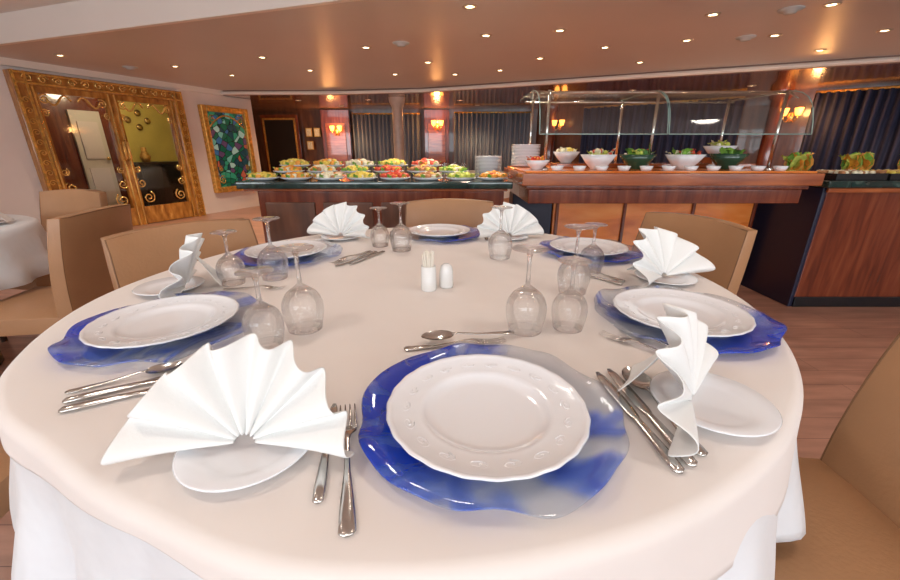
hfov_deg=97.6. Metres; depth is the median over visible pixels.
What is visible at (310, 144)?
picture frame
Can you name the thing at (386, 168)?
platter
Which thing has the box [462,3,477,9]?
recessed light
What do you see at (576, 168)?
ramekin
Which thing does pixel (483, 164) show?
plate stack
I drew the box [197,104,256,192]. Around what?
frame
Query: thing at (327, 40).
ceiling
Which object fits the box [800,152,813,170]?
dish
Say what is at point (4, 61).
trim
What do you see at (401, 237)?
wine glass
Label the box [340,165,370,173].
platter
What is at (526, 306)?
wine glass
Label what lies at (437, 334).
spoon
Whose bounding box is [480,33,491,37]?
recessed light
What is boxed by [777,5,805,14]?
ceiling speaker
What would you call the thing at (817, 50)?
recessed light
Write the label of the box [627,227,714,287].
napkin
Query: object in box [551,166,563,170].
ramekin
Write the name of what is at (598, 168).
ramekin
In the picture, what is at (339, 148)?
wall
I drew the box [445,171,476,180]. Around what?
platter
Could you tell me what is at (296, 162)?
platter
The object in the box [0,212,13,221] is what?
napkin
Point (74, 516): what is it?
tablecloth
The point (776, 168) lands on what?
ramekin
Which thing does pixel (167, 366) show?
spoon
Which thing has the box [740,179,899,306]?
buffet counter
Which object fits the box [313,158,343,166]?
platter
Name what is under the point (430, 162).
platter
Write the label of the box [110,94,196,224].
leaf
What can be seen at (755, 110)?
wall
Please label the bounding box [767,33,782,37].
recessed light
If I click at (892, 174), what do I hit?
food tray
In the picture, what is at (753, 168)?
ramekin
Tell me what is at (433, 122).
wall sconce
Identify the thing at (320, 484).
fork
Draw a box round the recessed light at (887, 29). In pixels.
[876,28,893,32]
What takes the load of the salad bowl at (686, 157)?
on the kitchen island
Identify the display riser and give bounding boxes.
[699,157,712,162]
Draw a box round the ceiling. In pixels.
[0,0,899,109]
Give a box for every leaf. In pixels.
[29,85,143,225]
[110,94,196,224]
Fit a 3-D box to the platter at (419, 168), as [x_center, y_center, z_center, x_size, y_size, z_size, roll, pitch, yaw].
[-0.220,-0.933,3.086,0.240,0.105,0.200,0,20,0]
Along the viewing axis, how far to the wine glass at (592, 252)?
1.16 m
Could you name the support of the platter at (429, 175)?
on the buffet counter at (296, 203)
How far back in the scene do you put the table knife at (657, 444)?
0.52 m
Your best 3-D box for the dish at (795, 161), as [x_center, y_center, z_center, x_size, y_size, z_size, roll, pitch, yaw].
[2.620,-0.960,3.002,0.170,0.176,0.167,0,20,0]
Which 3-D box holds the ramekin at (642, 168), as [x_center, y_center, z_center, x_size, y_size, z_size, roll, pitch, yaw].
[1.248,-0.774,2.505,0.084,0.028,0.083,0,20,0]
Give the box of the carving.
[9,69,205,215]
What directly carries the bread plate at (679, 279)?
on the tablecloth
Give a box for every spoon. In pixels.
[65,361,182,393]
[421,330,513,339]
[622,367,707,455]
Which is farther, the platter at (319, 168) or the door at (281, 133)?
the door at (281, 133)
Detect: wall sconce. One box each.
[329,126,341,135]
[431,120,443,129]
[552,120,564,129]
[780,107,804,122]
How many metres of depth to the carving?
5.06 m
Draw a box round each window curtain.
[352,113,420,173]
[454,111,530,170]
[579,96,745,161]
[799,85,899,170]
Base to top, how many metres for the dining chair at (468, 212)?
0.857 m
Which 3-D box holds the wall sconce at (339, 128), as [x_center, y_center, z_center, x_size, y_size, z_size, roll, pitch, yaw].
[-2.720,-3.805,9.428,0.300,0.221,0.172,0,20,0]
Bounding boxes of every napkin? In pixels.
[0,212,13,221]
[100,333,354,464]
[159,233,221,298]
[307,202,369,237]
[477,202,543,237]
[617,303,718,456]
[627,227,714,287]
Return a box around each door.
[65,109,123,205]
[260,115,303,174]
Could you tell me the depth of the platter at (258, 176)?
2.82 m
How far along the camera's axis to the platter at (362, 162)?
3.25 m
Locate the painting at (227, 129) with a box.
[207,111,250,186]
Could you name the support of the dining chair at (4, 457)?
on the floor
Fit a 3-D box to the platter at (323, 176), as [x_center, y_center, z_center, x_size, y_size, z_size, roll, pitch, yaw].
[-0.879,-0.833,2.867,0.229,0.064,0.200,0,20,0]
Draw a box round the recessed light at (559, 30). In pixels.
[553,28,566,32]
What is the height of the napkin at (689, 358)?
0.126 m
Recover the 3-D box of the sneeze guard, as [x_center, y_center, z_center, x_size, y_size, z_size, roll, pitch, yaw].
[1.385,-1.120,2.784,1.677,0.494,0.804,0,20,0]
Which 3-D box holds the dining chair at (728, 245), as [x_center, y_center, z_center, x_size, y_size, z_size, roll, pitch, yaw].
[0.722,0.147,1.595,0.591,0.857,0.478,-6,21,-17]
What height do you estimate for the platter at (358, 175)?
0.067 m
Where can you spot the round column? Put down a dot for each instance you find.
(397, 103)
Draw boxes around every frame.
[2,69,203,215]
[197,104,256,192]
[305,128,320,149]
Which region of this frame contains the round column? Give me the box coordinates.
[388,97,404,172]
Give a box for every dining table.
[0,214,49,364]
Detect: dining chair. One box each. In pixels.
[0,189,107,341]
[0,204,132,336]
[0,444,9,518]
[100,218,258,289]
[405,198,493,227]
[631,212,756,294]
[775,332,899,579]
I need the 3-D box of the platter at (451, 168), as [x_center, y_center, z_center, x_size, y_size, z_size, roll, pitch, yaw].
[0.030,-0.932,3.086,0.240,0.104,0.200,0,20,0]
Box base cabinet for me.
[133,147,186,205]
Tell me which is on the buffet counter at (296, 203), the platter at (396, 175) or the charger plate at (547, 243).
the platter at (396, 175)
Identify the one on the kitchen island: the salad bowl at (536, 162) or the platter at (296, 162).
the salad bowl at (536, 162)
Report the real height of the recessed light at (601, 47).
0.012 m
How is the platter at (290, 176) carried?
on the buffet counter at (296, 203)
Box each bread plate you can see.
[132,276,204,295]
[172,433,307,492]
[321,233,355,240]
[508,233,527,240]
[634,270,697,284]
[650,371,782,436]
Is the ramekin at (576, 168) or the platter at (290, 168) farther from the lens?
the platter at (290, 168)
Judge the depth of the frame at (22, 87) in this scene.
4.96 m
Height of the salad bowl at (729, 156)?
0.144 m
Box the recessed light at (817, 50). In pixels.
[813,49,826,51]
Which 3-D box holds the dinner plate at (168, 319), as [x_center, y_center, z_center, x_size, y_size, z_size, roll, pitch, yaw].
[-0.581,0.065,0.810,0.267,0.022,0.267,-6,20,-16]
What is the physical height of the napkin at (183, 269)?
0.132 m
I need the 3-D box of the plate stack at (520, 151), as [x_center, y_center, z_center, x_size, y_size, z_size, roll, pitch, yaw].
[0.580,-1.032,3.029,0.220,0.162,0.220,0,20,0]
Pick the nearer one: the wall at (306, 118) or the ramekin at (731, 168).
the ramekin at (731, 168)
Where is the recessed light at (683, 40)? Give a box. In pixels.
[680,39,693,41]
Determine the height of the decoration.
0.370 m
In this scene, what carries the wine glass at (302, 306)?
on the tablecloth
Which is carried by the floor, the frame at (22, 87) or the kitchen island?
the kitchen island
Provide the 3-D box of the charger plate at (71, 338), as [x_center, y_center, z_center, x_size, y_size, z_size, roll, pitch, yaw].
[-0.574,0.068,0.817,0.364,0.022,0.362,-6,20,-16]
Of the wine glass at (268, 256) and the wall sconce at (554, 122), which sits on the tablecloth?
the wine glass at (268, 256)
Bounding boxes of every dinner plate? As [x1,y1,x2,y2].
[79,294,238,348]
[244,240,326,258]
[386,354,590,481]
[409,224,470,237]
[550,237,628,255]
[612,288,756,336]
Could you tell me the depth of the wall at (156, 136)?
7.12 m
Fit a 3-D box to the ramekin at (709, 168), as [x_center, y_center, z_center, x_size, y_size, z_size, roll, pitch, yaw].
[1.674,-0.774,2.505,0.084,0.028,0.083,0,20,0]
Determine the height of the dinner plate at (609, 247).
0.022 m
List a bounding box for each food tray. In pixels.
[817,169,887,179]
[863,169,899,179]
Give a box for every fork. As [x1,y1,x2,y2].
[223,285,284,289]
[312,403,337,503]
[330,250,371,262]
[338,403,356,536]
[404,336,505,350]
[597,272,624,281]
[598,330,657,350]
[620,328,669,346]
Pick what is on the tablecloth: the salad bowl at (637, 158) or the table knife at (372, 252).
the table knife at (372, 252)
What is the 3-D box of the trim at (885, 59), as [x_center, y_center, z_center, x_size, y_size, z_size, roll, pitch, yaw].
[0.184,-3.090,5.831,18.916,0.056,1.668,5,20,13]
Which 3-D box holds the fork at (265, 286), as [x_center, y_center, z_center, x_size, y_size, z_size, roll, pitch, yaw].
[-0.519,-0.007,1.045,0.162,0.010,0.020,-1,20,-2]
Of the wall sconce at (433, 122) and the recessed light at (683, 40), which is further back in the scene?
the wall sconce at (433, 122)
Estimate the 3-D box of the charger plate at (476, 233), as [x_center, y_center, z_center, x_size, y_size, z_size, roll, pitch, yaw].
[-0.042,-0.247,1.700,0.364,0.022,0.362,11,23,29]
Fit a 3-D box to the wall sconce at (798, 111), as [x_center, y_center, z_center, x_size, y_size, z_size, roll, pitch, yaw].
[5.523,-2.829,6.389,0.300,0.221,0.172,16,25,37]
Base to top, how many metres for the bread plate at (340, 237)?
0.014 m
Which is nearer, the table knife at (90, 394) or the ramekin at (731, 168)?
the table knife at (90, 394)
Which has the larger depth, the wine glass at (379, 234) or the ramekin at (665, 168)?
the ramekin at (665, 168)
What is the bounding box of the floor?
[0,198,899,579]
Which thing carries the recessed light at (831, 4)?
in the ceiling
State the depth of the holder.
1.02 m
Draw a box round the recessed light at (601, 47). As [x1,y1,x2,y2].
[599,46,610,48]
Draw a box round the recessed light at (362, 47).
[361,46,371,48]
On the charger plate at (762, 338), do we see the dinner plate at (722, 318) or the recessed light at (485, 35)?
the dinner plate at (722, 318)
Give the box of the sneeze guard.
[520,90,813,169]
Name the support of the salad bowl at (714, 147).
on the display riser
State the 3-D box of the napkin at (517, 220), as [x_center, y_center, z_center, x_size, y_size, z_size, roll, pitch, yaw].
[0.237,-0.296,1.641,0.291,0.132,0.132,-5,20,-13]
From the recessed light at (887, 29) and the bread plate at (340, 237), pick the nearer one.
the bread plate at (340, 237)
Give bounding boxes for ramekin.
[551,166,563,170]
[573,166,585,170]
[595,166,608,170]
[617,166,630,170]
[640,166,653,170]
[662,166,675,170]
[684,166,698,170]
[706,166,720,170]
[728,166,743,170]
[751,166,765,170]
[773,166,788,170]
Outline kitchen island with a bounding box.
[504,162,824,250]
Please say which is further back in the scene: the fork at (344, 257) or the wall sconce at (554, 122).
the wall sconce at (554, 122)
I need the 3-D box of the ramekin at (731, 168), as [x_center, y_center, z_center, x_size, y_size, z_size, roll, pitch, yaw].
[1.816,-0.774,2.505,0.084,0.028,0.083,0,20,0]
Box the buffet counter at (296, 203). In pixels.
[236,174,512,242]
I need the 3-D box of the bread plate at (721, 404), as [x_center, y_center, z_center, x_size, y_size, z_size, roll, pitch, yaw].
[0.375,0.162,0.567,0.160,0.014,0.160,0,20,0]
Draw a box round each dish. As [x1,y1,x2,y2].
[781,152,808,169]
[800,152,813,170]
[839,152,864,169]
[859,152,874,169]
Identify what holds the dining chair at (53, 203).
on the floor
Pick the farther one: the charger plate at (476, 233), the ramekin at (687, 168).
the ramekin at (687, 168)
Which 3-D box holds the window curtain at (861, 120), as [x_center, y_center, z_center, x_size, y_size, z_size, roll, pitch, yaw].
[6.622,-2.098,5.923,2.097,1.779,0.111,16,25,37]
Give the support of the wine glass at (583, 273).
on the tablecloth
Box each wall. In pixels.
[0,65,260,222]
[37,93,177,204]
[252,109,537,172]
[320,110,448,172]
[536,83,899,167]
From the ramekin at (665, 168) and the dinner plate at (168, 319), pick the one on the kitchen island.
the ramekin at (665, 168)
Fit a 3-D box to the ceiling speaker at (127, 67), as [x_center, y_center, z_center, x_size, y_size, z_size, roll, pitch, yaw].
[-4.110,-2.850,5.065,0.170,0.034,0.170,0,20,0]
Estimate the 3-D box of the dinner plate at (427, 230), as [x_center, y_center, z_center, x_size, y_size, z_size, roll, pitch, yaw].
[-0.046,-0.251,1.695,0.267,0.022,0.267,11,23,29]
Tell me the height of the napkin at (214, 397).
0.119 m
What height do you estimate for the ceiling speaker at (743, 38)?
0.034 m
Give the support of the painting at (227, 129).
in the wall at (20, 186)
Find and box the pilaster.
[543,89,794,167]
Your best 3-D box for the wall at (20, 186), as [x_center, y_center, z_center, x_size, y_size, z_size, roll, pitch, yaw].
[-6.314,-0.949,2.218,0.104,2.500,13.100,7,21,20]
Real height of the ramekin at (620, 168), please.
0.028 m
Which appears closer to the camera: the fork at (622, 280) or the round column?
the fork at (622, 280)
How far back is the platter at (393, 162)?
3.25 m
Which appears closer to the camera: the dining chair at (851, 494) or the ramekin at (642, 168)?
the dining chair at (851, 494)
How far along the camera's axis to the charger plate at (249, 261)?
1.32 m
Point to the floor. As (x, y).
(834, 349)
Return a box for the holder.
[421,250,436,291]
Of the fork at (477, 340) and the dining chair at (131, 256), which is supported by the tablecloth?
the fork at (477, 340)
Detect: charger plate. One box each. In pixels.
[48,291,255,367]
[233,239,338,265]
[358,343,629,517]
[408,223,479,241]
[539,236,642,262]
[594,285,786,353]
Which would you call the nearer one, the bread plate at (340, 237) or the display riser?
the bread plate at (340, 237)
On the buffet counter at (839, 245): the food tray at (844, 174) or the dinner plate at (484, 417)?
the food tray at (844, 174)
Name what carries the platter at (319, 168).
on the buffet counter at (296, 203)
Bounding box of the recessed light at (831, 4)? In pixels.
[822,1,842,7]
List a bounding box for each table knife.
[58,388,149,412]
[62,376,160,403]
[335,251,376,265]
[350,251,384,263]
[591,275,621,284]
[596,372,684,473]
[607,368,697,466]
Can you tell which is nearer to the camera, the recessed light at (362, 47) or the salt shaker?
the salt shaker
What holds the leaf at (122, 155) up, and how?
attached to the wall at (20, 186)
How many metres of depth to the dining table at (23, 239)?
1.93 m
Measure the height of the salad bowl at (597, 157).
0.137 m
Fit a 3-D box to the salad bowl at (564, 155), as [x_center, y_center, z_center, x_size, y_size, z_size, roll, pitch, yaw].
[0.880,-1.023,2.979,0.200,0.117,0.200,0,20,0]
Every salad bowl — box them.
[525,156,549,169]
[554,147,579,162]
[580,148,617,168]
[619,148,656,168]
[664,148,705,169]
[703,140,737,152]
[708,147,749,168]
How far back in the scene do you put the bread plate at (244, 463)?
0.45 m
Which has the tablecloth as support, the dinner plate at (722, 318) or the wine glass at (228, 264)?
the wine glass at (228, 264)
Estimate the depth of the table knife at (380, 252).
1.34 m
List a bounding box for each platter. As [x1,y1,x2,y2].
[246,171,278,180]
[273,165,304,173]
[279,158,310,166]
[279,171,311,180]
[306,164,337,173]
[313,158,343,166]
[313,171,344,180]
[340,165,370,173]
[345,158,375,166]
[346,171,377,180]
[373,164,403,173]
[377,158,407,166]
[379,170,410,180]
[407,164,436,173]
[411,158,441,166]
[412,170,443,180]
[439,164,468,173]
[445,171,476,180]
[477,170,507,180]
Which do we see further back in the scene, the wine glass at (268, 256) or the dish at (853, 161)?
the dish at (853, 161)
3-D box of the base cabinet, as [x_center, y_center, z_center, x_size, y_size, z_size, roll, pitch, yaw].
[-5.648,-2.183,7.710,0.440,1.140,0.960,7,21,20]
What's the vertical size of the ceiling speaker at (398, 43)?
0.034 m
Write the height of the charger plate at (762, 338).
0.022 m
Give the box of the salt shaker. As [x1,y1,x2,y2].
[439,263,452,288]
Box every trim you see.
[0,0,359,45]
[0,57,244,98]
[220,56,899,94]
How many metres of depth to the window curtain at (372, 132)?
9.61 m
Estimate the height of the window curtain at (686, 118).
1.779 m
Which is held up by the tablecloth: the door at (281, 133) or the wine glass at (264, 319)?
the wine glass at (264, 319)
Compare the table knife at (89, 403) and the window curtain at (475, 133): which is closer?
the table knife at (89, 403)
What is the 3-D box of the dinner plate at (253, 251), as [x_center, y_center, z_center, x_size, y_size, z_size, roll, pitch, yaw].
[-0.566,-0.135,1.370,0.267,0.022,0.267,10,22,25]
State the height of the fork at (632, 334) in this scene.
0.010 m
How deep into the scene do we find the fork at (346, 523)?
0.41 m
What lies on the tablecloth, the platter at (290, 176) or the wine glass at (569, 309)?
the wine glass at (569, 309)
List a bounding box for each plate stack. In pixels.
[474,156,501,176]
[511,144,540,166]
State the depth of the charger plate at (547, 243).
1.35 m
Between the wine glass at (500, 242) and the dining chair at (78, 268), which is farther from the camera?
the dining chair at (78, 268)
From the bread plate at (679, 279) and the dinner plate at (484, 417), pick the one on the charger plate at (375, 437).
the dinner plate at (484, 417)
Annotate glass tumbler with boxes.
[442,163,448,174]
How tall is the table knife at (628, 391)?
0.007 m
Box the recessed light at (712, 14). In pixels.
[704,12,720,16]
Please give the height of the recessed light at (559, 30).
0.012 m
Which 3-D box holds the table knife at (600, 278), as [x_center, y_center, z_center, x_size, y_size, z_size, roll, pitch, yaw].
[0.414,-0.038,1.139,0.014,0.006,0.172,-16,25,-37]
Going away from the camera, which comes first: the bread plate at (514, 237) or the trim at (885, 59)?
the bread plate at (514, 237)
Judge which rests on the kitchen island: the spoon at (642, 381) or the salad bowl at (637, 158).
the salad bowl at (637, 158)
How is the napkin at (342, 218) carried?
on the bread plate at (340, 237)
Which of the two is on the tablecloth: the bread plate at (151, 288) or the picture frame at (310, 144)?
the bread plate at (151, 288)
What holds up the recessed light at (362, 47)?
in the ceiling
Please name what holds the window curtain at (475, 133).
hanging from the wall at (306, 118)
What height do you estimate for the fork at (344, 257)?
0.013 m
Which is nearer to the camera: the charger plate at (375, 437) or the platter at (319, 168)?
the charger plate at (375, 437)
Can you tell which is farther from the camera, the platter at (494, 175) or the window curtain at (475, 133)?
the window curtain at (475, 133)
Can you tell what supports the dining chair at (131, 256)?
on the floor
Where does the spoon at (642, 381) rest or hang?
on the tablecloth
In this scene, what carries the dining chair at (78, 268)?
on the floor
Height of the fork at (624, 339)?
0.011 m
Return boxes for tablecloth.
[0,227,805,579]
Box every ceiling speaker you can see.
[122,66,137,69]
[392,41,409,46]
[735,35,756,41]
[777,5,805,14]
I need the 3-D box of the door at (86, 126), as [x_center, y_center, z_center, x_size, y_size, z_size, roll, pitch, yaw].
[-6.163,-2.206,6.912,0.098,1.720,0.450,7,21,20]
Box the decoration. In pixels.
[124,109,150,130]
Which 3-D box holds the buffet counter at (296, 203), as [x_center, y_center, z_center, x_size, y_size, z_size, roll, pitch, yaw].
[-0.530,-0.480,3.300,1.940,0.890,0.860,0,20,0]
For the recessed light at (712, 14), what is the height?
0.012 m
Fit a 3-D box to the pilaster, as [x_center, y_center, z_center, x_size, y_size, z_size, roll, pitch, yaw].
[5.039,-2.485,7.248,7.400,2.020,0.374,16,25,37]
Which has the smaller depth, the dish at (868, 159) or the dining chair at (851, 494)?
the dining chair at (851, 494)
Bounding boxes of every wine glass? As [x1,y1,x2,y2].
[209,229,245,286]
[234,266,284,348]
[252,216,288,281]
[275,243,323,334]
[369,207,388,247]
[390,202,412,251]
[488,206,512,259]
[506,244,549,336]
[551,256,591,333]
[557,224,594,294]
[579,222,607,274]

